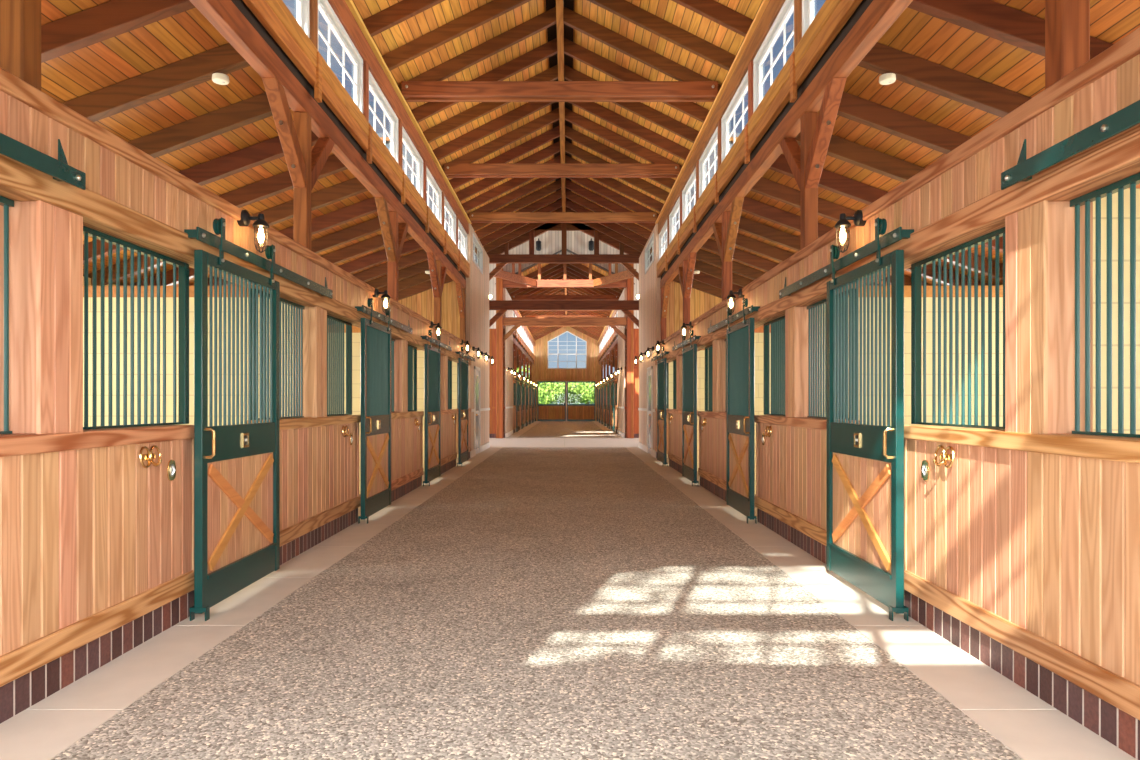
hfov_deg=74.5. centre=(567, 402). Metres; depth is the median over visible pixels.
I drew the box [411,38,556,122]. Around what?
rafter
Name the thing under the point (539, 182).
rafter
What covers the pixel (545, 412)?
door
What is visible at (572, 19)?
rafter
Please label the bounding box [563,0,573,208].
ceiling
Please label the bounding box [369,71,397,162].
window
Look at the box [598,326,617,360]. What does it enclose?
fascia
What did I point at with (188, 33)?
ceiling
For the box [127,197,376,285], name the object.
rafter
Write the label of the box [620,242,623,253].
post
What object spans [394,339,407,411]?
post
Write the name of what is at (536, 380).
trim
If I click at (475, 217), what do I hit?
tie beam
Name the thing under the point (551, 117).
rafter
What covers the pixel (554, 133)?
rafter
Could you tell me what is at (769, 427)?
hook
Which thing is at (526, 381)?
door
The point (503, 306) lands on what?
cross beam
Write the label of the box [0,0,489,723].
wall
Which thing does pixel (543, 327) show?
rafter
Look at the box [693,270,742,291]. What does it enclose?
rafter
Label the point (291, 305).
grille
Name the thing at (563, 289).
rafter
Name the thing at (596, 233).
post
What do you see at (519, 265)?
stud
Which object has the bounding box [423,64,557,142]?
rafter
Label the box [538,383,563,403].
tree
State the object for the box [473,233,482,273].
window
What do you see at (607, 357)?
timber post
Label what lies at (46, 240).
post
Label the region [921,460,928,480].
latch plate
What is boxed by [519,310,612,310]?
tie beam
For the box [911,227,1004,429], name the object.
grille
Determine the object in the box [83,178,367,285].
rafter
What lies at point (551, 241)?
wall
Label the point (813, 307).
grille
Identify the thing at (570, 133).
rafter
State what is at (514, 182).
rafter
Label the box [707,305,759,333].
door track
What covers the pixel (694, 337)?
door track
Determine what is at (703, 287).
rafter
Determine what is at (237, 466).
door
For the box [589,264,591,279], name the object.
stud
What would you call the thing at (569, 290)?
rafter
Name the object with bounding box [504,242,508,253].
post
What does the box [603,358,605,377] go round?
timber post
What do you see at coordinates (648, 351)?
wall lamp
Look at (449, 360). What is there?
window grille
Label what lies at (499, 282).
timber post
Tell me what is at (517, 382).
door
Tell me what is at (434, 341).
door track
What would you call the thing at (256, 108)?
rafter
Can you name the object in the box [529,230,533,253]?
post
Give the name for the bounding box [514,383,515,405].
window grille
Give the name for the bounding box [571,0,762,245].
ceiling
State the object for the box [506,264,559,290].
rafter
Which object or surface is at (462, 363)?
door
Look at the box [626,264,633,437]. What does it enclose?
timber post
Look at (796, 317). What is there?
post
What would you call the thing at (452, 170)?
tie beam
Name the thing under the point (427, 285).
rafter
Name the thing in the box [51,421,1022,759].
floor
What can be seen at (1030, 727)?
floor border
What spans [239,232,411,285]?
rafter
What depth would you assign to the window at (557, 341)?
53.71 m
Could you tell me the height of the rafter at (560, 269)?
1.402 m
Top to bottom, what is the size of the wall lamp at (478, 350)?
0.305 m
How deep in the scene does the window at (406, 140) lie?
11.90 m
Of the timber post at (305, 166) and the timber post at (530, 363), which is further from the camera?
the timber post at (530, 363)
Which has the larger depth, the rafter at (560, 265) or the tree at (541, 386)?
the tree at (541, 386)
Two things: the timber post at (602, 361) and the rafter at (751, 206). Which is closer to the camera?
the rafter at (751, 206)
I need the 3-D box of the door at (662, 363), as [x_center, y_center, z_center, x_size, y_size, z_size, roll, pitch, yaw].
[1.990,0.073,16.147,0.130,2.506,1.245,0,0,-1]
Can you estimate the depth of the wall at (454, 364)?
17.94 m
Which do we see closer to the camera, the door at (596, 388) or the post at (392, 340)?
the post at (392, 340)
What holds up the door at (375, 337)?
in the wall at (97, 544)
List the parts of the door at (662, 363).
kick plate, lock panel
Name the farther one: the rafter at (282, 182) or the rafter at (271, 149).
the rafter at (282, 182)
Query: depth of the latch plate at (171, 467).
4.41 m
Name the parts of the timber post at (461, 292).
post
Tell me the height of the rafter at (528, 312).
1.402 m
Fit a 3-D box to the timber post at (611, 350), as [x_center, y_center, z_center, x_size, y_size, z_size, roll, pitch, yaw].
[2.276,-2.046,39.280,0.128,1.349,1.601,0,0,0]
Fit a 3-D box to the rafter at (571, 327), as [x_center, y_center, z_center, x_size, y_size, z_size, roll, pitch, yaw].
[1.130,-4.953,52.905,2.390,1.402,0.080,0,0,0]
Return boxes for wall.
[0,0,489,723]
[83,276,115,285]
[83,286,287,426]
[342,281,459,337]
[342,325,360,493]
[377,133,739,437]
[417,349,423,467]
[452,361,457,457]
[503,231,625,272]
[503,288,535,437]
[532,327,600,420]
[597,288,625,437]
[638,0,1139,759]
[667,281,721,336]
[667,361,672,457]
[697,349,704,470]
[754,325,770,493]
[822,286,1002,426]
[1093,184,1139,433]
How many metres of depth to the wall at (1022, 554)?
3.70 m
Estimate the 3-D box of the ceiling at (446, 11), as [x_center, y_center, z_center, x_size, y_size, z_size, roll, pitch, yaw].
[-1.515,-5.000,10.940,2.400,1.230,22.920,0,0,0]
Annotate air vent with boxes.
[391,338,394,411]
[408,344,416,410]
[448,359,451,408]
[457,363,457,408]
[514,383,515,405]
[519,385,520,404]
[615,383,616,405]
[667,363,668,408]
[673,359,675,408]
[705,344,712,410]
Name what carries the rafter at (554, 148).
on the wall at (97, 544)
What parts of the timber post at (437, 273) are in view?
post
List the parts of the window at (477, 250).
pane, sash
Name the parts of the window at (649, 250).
sash, pane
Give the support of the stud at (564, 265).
on the cross beam at (539, 283)
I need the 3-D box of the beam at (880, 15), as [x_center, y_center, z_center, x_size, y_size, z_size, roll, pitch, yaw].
[2.275,-2.820,8.870,0.130,0.200,18.380,0,0,0]
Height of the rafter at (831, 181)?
1.576 m
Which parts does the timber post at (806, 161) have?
post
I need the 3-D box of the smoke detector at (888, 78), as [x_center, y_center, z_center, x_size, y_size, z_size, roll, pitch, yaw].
[2.625,-2.654,6.165,0.132,0.056,0.132,0,0,0]
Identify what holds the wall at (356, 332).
on the floor
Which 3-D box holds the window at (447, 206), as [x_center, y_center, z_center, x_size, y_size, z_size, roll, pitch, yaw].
[-2.455,-3.678,15.315,0.100,0.695,1.630,0,0,0]
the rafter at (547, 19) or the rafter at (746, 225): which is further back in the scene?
the rafter at (746, 225)
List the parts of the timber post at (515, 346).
post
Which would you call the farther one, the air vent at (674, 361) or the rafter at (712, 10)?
the air vent at (674, 361)
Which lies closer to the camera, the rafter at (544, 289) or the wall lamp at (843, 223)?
the wall lamp at (843, 223)
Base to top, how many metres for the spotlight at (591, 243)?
0.457 m
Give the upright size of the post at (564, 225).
1.225 m
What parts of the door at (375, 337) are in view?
pull handle, lock panel, kick plate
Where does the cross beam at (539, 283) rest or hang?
attached to the timber post at (499, 282)
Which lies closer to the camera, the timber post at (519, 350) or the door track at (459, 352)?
the door track at (459, 352)
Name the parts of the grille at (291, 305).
rail, rail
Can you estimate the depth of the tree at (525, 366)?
63.93 m
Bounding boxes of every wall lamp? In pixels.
[237,210,268,252]
[372,288,389,313]
[429,321,441,338]
[460,339,469,352]
[472,346,480,358]
[480,351,487,362]
[639,351,646,362]
[646,346,654,358]
[655,339,664,351]
[681,321,692,338]
[726,288,744,313]
[834,210,866,252]
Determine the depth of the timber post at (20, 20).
3.36 m
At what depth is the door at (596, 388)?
52.34 m
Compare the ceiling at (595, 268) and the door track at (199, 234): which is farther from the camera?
the ceiling at (595, 268)
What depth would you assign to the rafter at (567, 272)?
31.82 m
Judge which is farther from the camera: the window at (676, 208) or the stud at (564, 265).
the stud at (564, 265)
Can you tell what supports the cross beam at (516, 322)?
attached to the timber post at (499, 282)
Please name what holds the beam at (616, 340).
on the timber post
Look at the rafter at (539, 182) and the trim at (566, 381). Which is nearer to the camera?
the rafter at (539, 182)
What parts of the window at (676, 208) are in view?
sash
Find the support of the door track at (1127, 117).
attached to the wall at (1022, 554)
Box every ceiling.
[41,0,428,288]
[352,0,556,245]
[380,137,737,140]
[521,253,559,275]
[545,0,561,208]
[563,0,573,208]
[570,253,611,275]
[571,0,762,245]
[696,0,1139,285]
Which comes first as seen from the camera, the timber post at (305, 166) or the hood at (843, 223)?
the hood at (843, 223)
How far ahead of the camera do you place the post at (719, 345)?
10.65 m
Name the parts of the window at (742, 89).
sash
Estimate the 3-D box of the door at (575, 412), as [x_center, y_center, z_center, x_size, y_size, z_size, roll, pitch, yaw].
[0.945,-0.100,53.695,2.020,2.840,0.050,0,0,0]
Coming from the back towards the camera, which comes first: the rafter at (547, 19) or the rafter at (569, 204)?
the rafter at (569, 204)
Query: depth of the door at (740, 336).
8.76 m
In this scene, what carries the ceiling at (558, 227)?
attached to the rafter at (523, 238)
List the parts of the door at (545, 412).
plank panel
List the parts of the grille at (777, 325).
rail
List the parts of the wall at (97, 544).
plank panel, sill rail, sill rail, plank panel, plank panel, sill rail, plank panel, sill rail, plank panel, chair rail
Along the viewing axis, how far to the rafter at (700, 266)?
15.27 m
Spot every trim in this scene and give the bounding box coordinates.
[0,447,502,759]
[507,421,540,437]
[536,380,596,380]
[566,381,566,420]
[592,421,622,437]
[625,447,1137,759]
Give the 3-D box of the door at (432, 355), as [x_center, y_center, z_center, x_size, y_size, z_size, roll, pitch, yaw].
[-2.220,0.073,12.487,0.130,2.506,1.245,0,0,1]
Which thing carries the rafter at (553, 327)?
on the wall at (510, 410)
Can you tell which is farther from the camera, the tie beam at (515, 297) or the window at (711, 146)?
the tie beam at (515, 297)
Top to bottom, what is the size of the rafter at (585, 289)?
1.402 m
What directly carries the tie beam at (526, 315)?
on the wall at (510, 410)
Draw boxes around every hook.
[139,445,161,467]
[342,425,351,436]
[762,425,771,436]
[933,445,954,467]
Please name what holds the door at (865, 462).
in the wall at (1022, 554)
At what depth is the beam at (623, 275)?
26.65 m
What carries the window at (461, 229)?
in the wall at (97, 544)
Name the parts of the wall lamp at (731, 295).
plate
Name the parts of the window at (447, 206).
sash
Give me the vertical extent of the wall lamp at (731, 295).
0.305 m
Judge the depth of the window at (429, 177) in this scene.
13.91 m
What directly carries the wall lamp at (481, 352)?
attached to the wall at (97, 544)
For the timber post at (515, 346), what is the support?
on the wall at (510, 410)
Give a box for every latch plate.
[167,460,175,480]
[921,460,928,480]
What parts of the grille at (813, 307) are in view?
rail, rail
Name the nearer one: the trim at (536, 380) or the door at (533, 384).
the door at (533, 384)
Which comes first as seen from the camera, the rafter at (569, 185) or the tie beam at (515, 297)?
the rafter at (569, 185)
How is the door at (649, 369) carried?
in the wall at (1022, 554)
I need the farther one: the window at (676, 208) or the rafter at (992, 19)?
the window at (676, 208)
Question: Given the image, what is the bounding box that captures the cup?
[170,464,174,475]
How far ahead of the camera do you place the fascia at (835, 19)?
7.73 m
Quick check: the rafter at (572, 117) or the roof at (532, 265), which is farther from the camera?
the roof at (532, 265)
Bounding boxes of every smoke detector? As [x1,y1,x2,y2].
[212,73,228,84]
[879,73,895,84]
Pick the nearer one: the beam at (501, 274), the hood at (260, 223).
the hood at (260, 223)
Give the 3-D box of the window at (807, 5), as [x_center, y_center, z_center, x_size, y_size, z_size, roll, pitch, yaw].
[2.225,-3.678,6.165,0.100,0.695,1.630,0,0,0]
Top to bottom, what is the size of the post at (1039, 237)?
1.035 m
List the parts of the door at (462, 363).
lock panel, kick plate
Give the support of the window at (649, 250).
in the wall at (1022, 554)
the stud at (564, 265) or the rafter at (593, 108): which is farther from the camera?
the stud at (564, 265)
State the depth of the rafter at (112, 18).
5.20 m
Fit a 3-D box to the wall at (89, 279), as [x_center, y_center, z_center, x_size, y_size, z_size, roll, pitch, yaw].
[-6.290,-0.135,8.820,0.150,2.970,18.480,0,0,0]
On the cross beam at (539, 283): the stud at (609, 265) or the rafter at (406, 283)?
the stud at (609, 265)
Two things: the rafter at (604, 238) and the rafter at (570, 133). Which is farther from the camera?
the rafter at (604, 238)
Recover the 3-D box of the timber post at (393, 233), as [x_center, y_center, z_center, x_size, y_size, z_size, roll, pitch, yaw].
[-2.506,-2.046,10.740,0.128,1.349,1.601,0,0,0]
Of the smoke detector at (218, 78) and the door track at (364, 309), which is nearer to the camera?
the smoke detector at (218, 78)
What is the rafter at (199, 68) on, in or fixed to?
on the wall at (89, 279)
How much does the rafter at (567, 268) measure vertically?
1.402 m
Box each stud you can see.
[518,264,520,274]
[538,264,540,279]
[563,264,565,279]
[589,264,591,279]
[608,264,610,274]
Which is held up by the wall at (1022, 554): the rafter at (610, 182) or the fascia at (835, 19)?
the rafter at (610, 182)
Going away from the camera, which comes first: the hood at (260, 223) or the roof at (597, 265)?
the hood at (260, 223)
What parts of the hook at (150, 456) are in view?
plate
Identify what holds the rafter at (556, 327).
on the wall at (510, 410)
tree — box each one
[513,366,529,378]
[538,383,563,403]
[542,383,583,403]
[569,383,593,403]
[583,390,593,402]
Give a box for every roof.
[503,250,561,279]
[567,249,634,283]
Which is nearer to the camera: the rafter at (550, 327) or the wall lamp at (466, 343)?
the wall lamp at (466, 343)
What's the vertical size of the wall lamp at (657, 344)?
0.305 m
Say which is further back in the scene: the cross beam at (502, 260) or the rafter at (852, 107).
the cross beam at (502, 260)
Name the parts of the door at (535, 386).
frame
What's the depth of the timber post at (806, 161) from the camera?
7.01 m
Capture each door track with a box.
[0,133,85,189]
[184,227,332,298]
[355,305,412,333]
[420,335,451,350]
[455,351,474,361]
[651,351,669,361]
[672,335,700,350]
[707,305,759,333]
[779,227,913,298]
[1001,100,1139,189]
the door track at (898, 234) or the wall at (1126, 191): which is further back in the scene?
the door track at (898, 234)
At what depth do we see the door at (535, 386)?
51.35 m
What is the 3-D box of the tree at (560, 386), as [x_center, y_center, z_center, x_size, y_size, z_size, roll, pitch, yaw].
[-0.364,-0.249,60.005,3.342,3.252,3.724,0,0,6]
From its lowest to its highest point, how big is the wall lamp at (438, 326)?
0.305 m
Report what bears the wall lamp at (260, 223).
attached to the wall at (97, 544)
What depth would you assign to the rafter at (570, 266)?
29.99 m
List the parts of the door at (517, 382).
frame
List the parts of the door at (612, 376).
frame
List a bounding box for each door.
[189,217,279,620]
[358,298,390,523]
[423,329,440,485]
[457,347,468,466]
[473,366,479,455]
[516,376,519,431]
[521,379,523,428]
[526,381,527,425]
[529,382,530,424]
[532,384,533,422]
[534,386,535,421]
[537,381,565,420]
[567,381,594,420]
[596,388,597,420]
[601,382,602,424]
[604,381,605,425]
[607,379,609,428]
[611,376,613,431]
[647,366,652,455]
[657,347,667,466]
[682,329,698,485]
[726,298,756,523]
[827,217,908,620]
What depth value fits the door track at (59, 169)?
3.21 m
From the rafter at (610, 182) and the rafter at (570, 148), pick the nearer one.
the rafter at (570, 148)
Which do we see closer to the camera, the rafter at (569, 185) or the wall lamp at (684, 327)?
the wall lamp at (684, 327)
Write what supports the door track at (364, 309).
attached to the wall at (97, 544)
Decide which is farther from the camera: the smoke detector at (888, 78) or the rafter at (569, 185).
the rafter at (569, 185)
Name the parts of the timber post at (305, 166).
post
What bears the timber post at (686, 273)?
on the wall at (1022, 554)
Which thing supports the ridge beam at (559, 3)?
on the post at (564, 225)
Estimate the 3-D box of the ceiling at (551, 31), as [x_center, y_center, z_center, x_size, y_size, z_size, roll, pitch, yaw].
[-0.245,-5.660,10.940,0.160,0.100,22.920,0,0,0]
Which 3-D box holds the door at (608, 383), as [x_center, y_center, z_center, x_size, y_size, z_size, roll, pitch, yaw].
[2.014,0.073,37.268,0.103,2.506,1.244,0,0,0]
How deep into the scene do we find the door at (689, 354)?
12.36 m
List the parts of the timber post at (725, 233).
post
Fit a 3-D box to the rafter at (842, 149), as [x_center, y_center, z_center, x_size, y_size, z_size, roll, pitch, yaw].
[4.264,-2.215,7.995,3.842,1.576,0.100,0,0,0]
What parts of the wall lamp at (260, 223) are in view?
plate, arm, bulb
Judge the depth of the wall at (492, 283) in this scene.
28.10 m
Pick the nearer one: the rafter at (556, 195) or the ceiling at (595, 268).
the rafter at (556, 195)
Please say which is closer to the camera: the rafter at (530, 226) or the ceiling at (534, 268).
the rafter at (530, 226)
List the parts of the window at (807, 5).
frame, sash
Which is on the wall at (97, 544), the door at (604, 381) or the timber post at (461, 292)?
the timber post at (461, 292)
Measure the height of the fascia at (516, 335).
0.470 m
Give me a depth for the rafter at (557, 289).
35.48 m
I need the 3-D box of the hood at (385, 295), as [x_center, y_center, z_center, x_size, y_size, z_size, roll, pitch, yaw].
[-2.190,-1.297,9.010,0.112,0.096,0.112,0,0,0]
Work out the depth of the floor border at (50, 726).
3.99 m
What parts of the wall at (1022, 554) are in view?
chair rail, plank panel, plank panel, sill rail, sill rail, plank panel, plank panel, sill rail, sill rail, plank panel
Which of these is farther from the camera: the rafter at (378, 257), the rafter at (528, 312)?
the rafter at (528, 312)
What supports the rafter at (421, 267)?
on the wall at (89, 279)
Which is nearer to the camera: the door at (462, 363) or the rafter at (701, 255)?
the rafter at (701, 255)
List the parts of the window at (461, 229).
sash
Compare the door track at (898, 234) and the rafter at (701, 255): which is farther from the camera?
the rafter at (701, 255)
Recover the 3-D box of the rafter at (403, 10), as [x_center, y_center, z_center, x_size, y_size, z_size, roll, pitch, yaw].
[-1.360,-4.953,8.910,2.390,1.402,0.080,0,0,0]
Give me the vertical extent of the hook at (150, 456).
0.123 m
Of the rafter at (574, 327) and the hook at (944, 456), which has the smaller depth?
the hook at (944, 456)
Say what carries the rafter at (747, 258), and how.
on the wall
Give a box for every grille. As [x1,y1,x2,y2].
[0,196,13,433]
[83,226,188,429]
[251,288,304,419]
[327,315,351,415]
[764,315,784,415]
[807,288,855,419]
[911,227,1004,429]
[1070,173,1139,437]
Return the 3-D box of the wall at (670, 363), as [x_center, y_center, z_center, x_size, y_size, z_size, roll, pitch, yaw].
[4.165,0.105,18.020,3.620,2.450,0.200,0,0,0]
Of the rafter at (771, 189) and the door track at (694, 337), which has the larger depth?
the door track at (694, 337)
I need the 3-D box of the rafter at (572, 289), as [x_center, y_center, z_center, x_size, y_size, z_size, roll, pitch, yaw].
[1.130,-4.953,35.520,2.390,1.402,0.080,0,0,0]
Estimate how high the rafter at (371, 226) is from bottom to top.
1.576 m
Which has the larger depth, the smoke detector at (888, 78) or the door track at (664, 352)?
the door track at (664, 352)
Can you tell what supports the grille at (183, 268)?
in the wall at (97, 544)
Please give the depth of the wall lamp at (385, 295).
8.99 m
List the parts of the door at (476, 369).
panel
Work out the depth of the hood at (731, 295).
8.99 m
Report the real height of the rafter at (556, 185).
1.402 m
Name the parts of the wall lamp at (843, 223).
bulb, arm, plate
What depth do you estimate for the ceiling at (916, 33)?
6.58 m
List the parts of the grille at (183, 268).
rail, rail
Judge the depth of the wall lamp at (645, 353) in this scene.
20.08 m
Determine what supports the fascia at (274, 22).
attached to the beam at (223, 15)
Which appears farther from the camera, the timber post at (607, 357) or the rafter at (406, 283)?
the timber post at (607, 357)
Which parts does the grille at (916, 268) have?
rail, rail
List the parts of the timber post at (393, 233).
post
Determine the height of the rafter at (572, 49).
1.402 m
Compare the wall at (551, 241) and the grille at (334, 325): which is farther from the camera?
the wall at (551, 241)
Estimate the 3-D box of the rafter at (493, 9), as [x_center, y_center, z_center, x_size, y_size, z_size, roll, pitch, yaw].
[-1.360,-4.953,9.825,2.390,1.402,0.080,0,0,0]
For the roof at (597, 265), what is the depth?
28.10 m
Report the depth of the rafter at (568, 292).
37.31 m
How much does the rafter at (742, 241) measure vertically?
1.576 m
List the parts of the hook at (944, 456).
plate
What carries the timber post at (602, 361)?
on the wall at (619, 411)
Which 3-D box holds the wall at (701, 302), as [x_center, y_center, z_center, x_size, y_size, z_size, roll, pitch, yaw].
[4.115,-2.095,18.150,3.740,1.950,0.100,0,0,0]
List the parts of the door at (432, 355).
lock panel, kick plate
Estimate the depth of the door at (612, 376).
33.25 m
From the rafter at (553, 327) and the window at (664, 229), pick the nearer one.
the window at (664, 229)
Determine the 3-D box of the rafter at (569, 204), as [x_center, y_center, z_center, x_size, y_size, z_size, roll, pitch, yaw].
[1.130,-4.953,20.805,2.390,1.402,0.080,0,0,0]
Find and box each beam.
[189,0,465,288]
[402,81,717,101]
[444,164,679,177]
[470,212,656,222]
[487,254,640,280]
[489,300,638,327]
[494,270,535,286]
[503,280,626,287]
[503,317,626,341]
[512,295,617,299]
[513,337,533,364]
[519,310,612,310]
[524,315,607,316]
[527,326,604,326]
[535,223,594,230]
[556,0,565,211]
[593,269,635,286]
[599,337,617,364]
[660,0,912,288]
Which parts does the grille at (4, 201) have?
rail, rail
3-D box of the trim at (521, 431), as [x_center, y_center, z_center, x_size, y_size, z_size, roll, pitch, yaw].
[-2.150,1.343,40.960,0.450,0.034,25.514,0,0,0]
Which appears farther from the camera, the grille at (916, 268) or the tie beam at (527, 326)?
the tie beam at (527, 326)
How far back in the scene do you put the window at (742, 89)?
10.08 m
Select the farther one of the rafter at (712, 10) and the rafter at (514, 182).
the rafter at (514, 182)
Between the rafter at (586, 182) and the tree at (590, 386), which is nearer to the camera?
the rafter at (586, 182)
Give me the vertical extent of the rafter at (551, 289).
1.402 m
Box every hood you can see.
[253,213,268,228]
[381,290,389,298]
[726,290,735,298]
[834,213,850,228]
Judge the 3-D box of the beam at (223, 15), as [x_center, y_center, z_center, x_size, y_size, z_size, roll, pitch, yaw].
[-2.505,-2.820,8.870,0.130,0.200,18.380,0,0,0]
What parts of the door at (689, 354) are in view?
lock panel, kick plate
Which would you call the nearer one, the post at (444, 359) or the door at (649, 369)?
the post at (444, 359)
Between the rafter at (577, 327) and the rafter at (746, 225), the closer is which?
the rafter at (746, 225)
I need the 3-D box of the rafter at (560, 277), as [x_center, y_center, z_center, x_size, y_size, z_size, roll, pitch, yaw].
[-1.360,-4.953,32.775,2.390,1.402,0.080,0,0,0]
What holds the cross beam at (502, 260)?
attached to the timber post
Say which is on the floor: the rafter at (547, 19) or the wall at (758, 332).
the wall at (758, 332)
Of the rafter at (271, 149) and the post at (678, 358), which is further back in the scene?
the post at (678, 358)
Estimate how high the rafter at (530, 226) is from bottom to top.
1.402 m
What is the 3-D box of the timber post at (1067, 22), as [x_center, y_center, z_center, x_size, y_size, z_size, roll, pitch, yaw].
[2.276,-2.046,3.420,0.128,1.349,1.601,0,0,0]
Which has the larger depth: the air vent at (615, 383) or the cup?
the air vent at (615, 383)
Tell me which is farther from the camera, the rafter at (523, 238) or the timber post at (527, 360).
the timber post at (527, 360)
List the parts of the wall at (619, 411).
chair rail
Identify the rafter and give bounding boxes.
[41,0,195,62]
[62,43,250,121]
[83,154,347,263]
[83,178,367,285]
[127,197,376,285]
[128,92,290,157]
[179,130,317,185]
[189,217,398,285]
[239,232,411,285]
[338,239,421,273]
[353,249,427,281]
[362,0,444,36]
[365,260,428,288]
[378,272,430,291]
[382,0,530,70]
[398,7,555,98]
[398,274,452,300]
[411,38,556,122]
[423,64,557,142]
[432,102,554,160]
[441,108,558,175]
[449,125,559,189]
[456,141,559,200]
[461,155,560,211]
[467,178,557,221]
[471,179,560,230]
[475,189,561,238]
[480,199,561,245]
[483,207,561,252]
[487,223,559,253]
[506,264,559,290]
[507,264,562,293]
[509,267,562,296]
[511,271,562,298]
[519,288,564,312]
[520,291,564,314]
[521,293,564,316]
[524,275,562,294]
[531,279,562,294]
[531,327,546,334]
[532,327,552,336]
[533,327,555,337]
[534,327,558,339]
[538,288,556,294]
[545,288,562,294]
[563,7,721,98]
[564,38,709,122]
[564,64,698,142]
[565,108,681,175]
[565,125,675,188]
[565,141,668,200]
[565,155,663,211]
[565,179,655,230]
[566,189,651,238]
[566,199,647,245]
[566,207,644,252]
[566,264,622,293]
[566,267,620,296]
[566,271,619,299]
[567,275,606,294]
[567,279,598,294]
[567,288,611,312]
[567,291,610,314]
[568,102,689,160]
[568,223,640,253]
[568,288,585,294]
[569,178,658,221]
[571,264,623,289]
[571,327,597,340]
[574,288,592,294]
[574,327,598,339]
[577,327,599,337]
[587,0,735,70]
[672,0,752,36]
[673,274,721,297]
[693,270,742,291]
[694,260,753,286]
[696,249,764,279]
[701,239,777,271]
[710,233,882,285]
[738,216,931,285]
[742,197,992,285]
[750,177,1002,280]
[769,154,1002,252]
[795,133,924,181]
[837,91,971,153]
[857,42,1030,116]
[908,0,1113,59]
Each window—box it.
[297,0,308,36]
[318,0,362,112]
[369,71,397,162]
[402,126,422,197]
[426,166,441,223]
[444,196,455,243]
[458,219,467,260]
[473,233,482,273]
[548,331,586,368]
[645,233,653,273]
[659,220,666,259]
[669,196,679,243]
[682,167,695,223]
[699,126,717,196]
[721,71,747,162]
[753,0,793,112]
[802,0,813,36]
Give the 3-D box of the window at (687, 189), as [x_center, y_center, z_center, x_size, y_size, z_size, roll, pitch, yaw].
[2.225,-3.678,13.485,0.100,0.695,1.630,0,0,0]
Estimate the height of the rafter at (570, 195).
1.402 m
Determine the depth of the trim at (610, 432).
35.53 m
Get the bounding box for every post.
[0,0,40,90]
[0,200,82,433]
[262,78,333,249]
[295,306,326,417]
[375,197,408,301]
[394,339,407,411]
[427,253,446,325]
[441,356,447,409]
[455,283,465,341]
[496,264,502,437]
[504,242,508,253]
[513,344,517,371]
[518,349,521,373]
[522,354,525,375]
[526,358,528,378]
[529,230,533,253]
[529,361,531,379]
[562,223,566,253]
[594,230,598,253]
[601,361,602,379]
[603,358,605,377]
[606,354,609,375]
[610,349,612,373]
[614,344,617,369]
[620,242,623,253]
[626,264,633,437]
[661,283,670,340]
[676,356,681,409]
[677,253,696,323]
[712,197,743,300]
[713,339,725,411]
[780,78,845,249]
[785,306,817,417]
[1005,200,1092,433]
[1045,0,1089,88]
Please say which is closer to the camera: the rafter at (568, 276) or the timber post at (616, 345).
the rafter at (568, 276)
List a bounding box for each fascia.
[231,0,469,279]
[513,326,534,360]
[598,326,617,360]
[657,0,872,278]
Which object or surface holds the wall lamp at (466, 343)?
attached to the wall at (97, 544)
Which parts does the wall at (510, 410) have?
chair rail, plank panel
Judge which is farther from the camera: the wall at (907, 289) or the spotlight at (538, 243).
the spotlight at (538, 243)
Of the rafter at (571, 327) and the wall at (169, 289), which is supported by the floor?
the wall at (169, 289)
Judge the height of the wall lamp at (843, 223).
0.305 m
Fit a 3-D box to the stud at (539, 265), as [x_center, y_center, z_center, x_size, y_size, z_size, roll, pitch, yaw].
[-1.065,-4.995,27.980,0.110,0.850,0.100,0,0,0]
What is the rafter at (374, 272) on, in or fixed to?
on the wall at (89, 279)
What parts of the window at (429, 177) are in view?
sash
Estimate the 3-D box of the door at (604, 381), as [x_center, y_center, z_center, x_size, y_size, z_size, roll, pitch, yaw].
[2.014,0.073,40.928,0.103,2.506,1.244,0,0,0]
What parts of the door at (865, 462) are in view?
kick plate, lock panel, pull handle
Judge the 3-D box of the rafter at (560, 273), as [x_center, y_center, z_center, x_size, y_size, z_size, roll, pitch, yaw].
[-1.360,-4.953,31.860,2.390,1.402,0.080,0,0,0]
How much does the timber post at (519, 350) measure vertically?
1.349 m
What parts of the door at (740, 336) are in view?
kick plate, lock panel, pull handle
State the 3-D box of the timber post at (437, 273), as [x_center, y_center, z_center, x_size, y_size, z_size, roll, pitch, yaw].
[-2.506,-2.046,14.400,0.128,1.349,1.601,0,0,0]
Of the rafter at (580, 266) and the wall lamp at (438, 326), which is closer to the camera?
the wall lamp at (438, 326)
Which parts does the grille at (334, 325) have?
rail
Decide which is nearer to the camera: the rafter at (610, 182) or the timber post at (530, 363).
the rafter at (610, 182)
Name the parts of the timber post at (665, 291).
post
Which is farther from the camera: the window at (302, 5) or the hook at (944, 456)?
the window at (302, 5)
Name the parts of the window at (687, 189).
sash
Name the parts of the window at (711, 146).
sash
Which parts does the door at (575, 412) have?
plank panel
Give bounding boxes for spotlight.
[536,238,540,250]
[589,238,593,250]
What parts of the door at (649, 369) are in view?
panel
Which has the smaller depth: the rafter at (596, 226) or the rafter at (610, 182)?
the rafter at (610, 182)
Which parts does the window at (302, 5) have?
sash, frame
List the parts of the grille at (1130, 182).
rail, rail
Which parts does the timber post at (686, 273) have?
post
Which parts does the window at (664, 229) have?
sash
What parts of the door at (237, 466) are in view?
pull handle, lock panel, kick plate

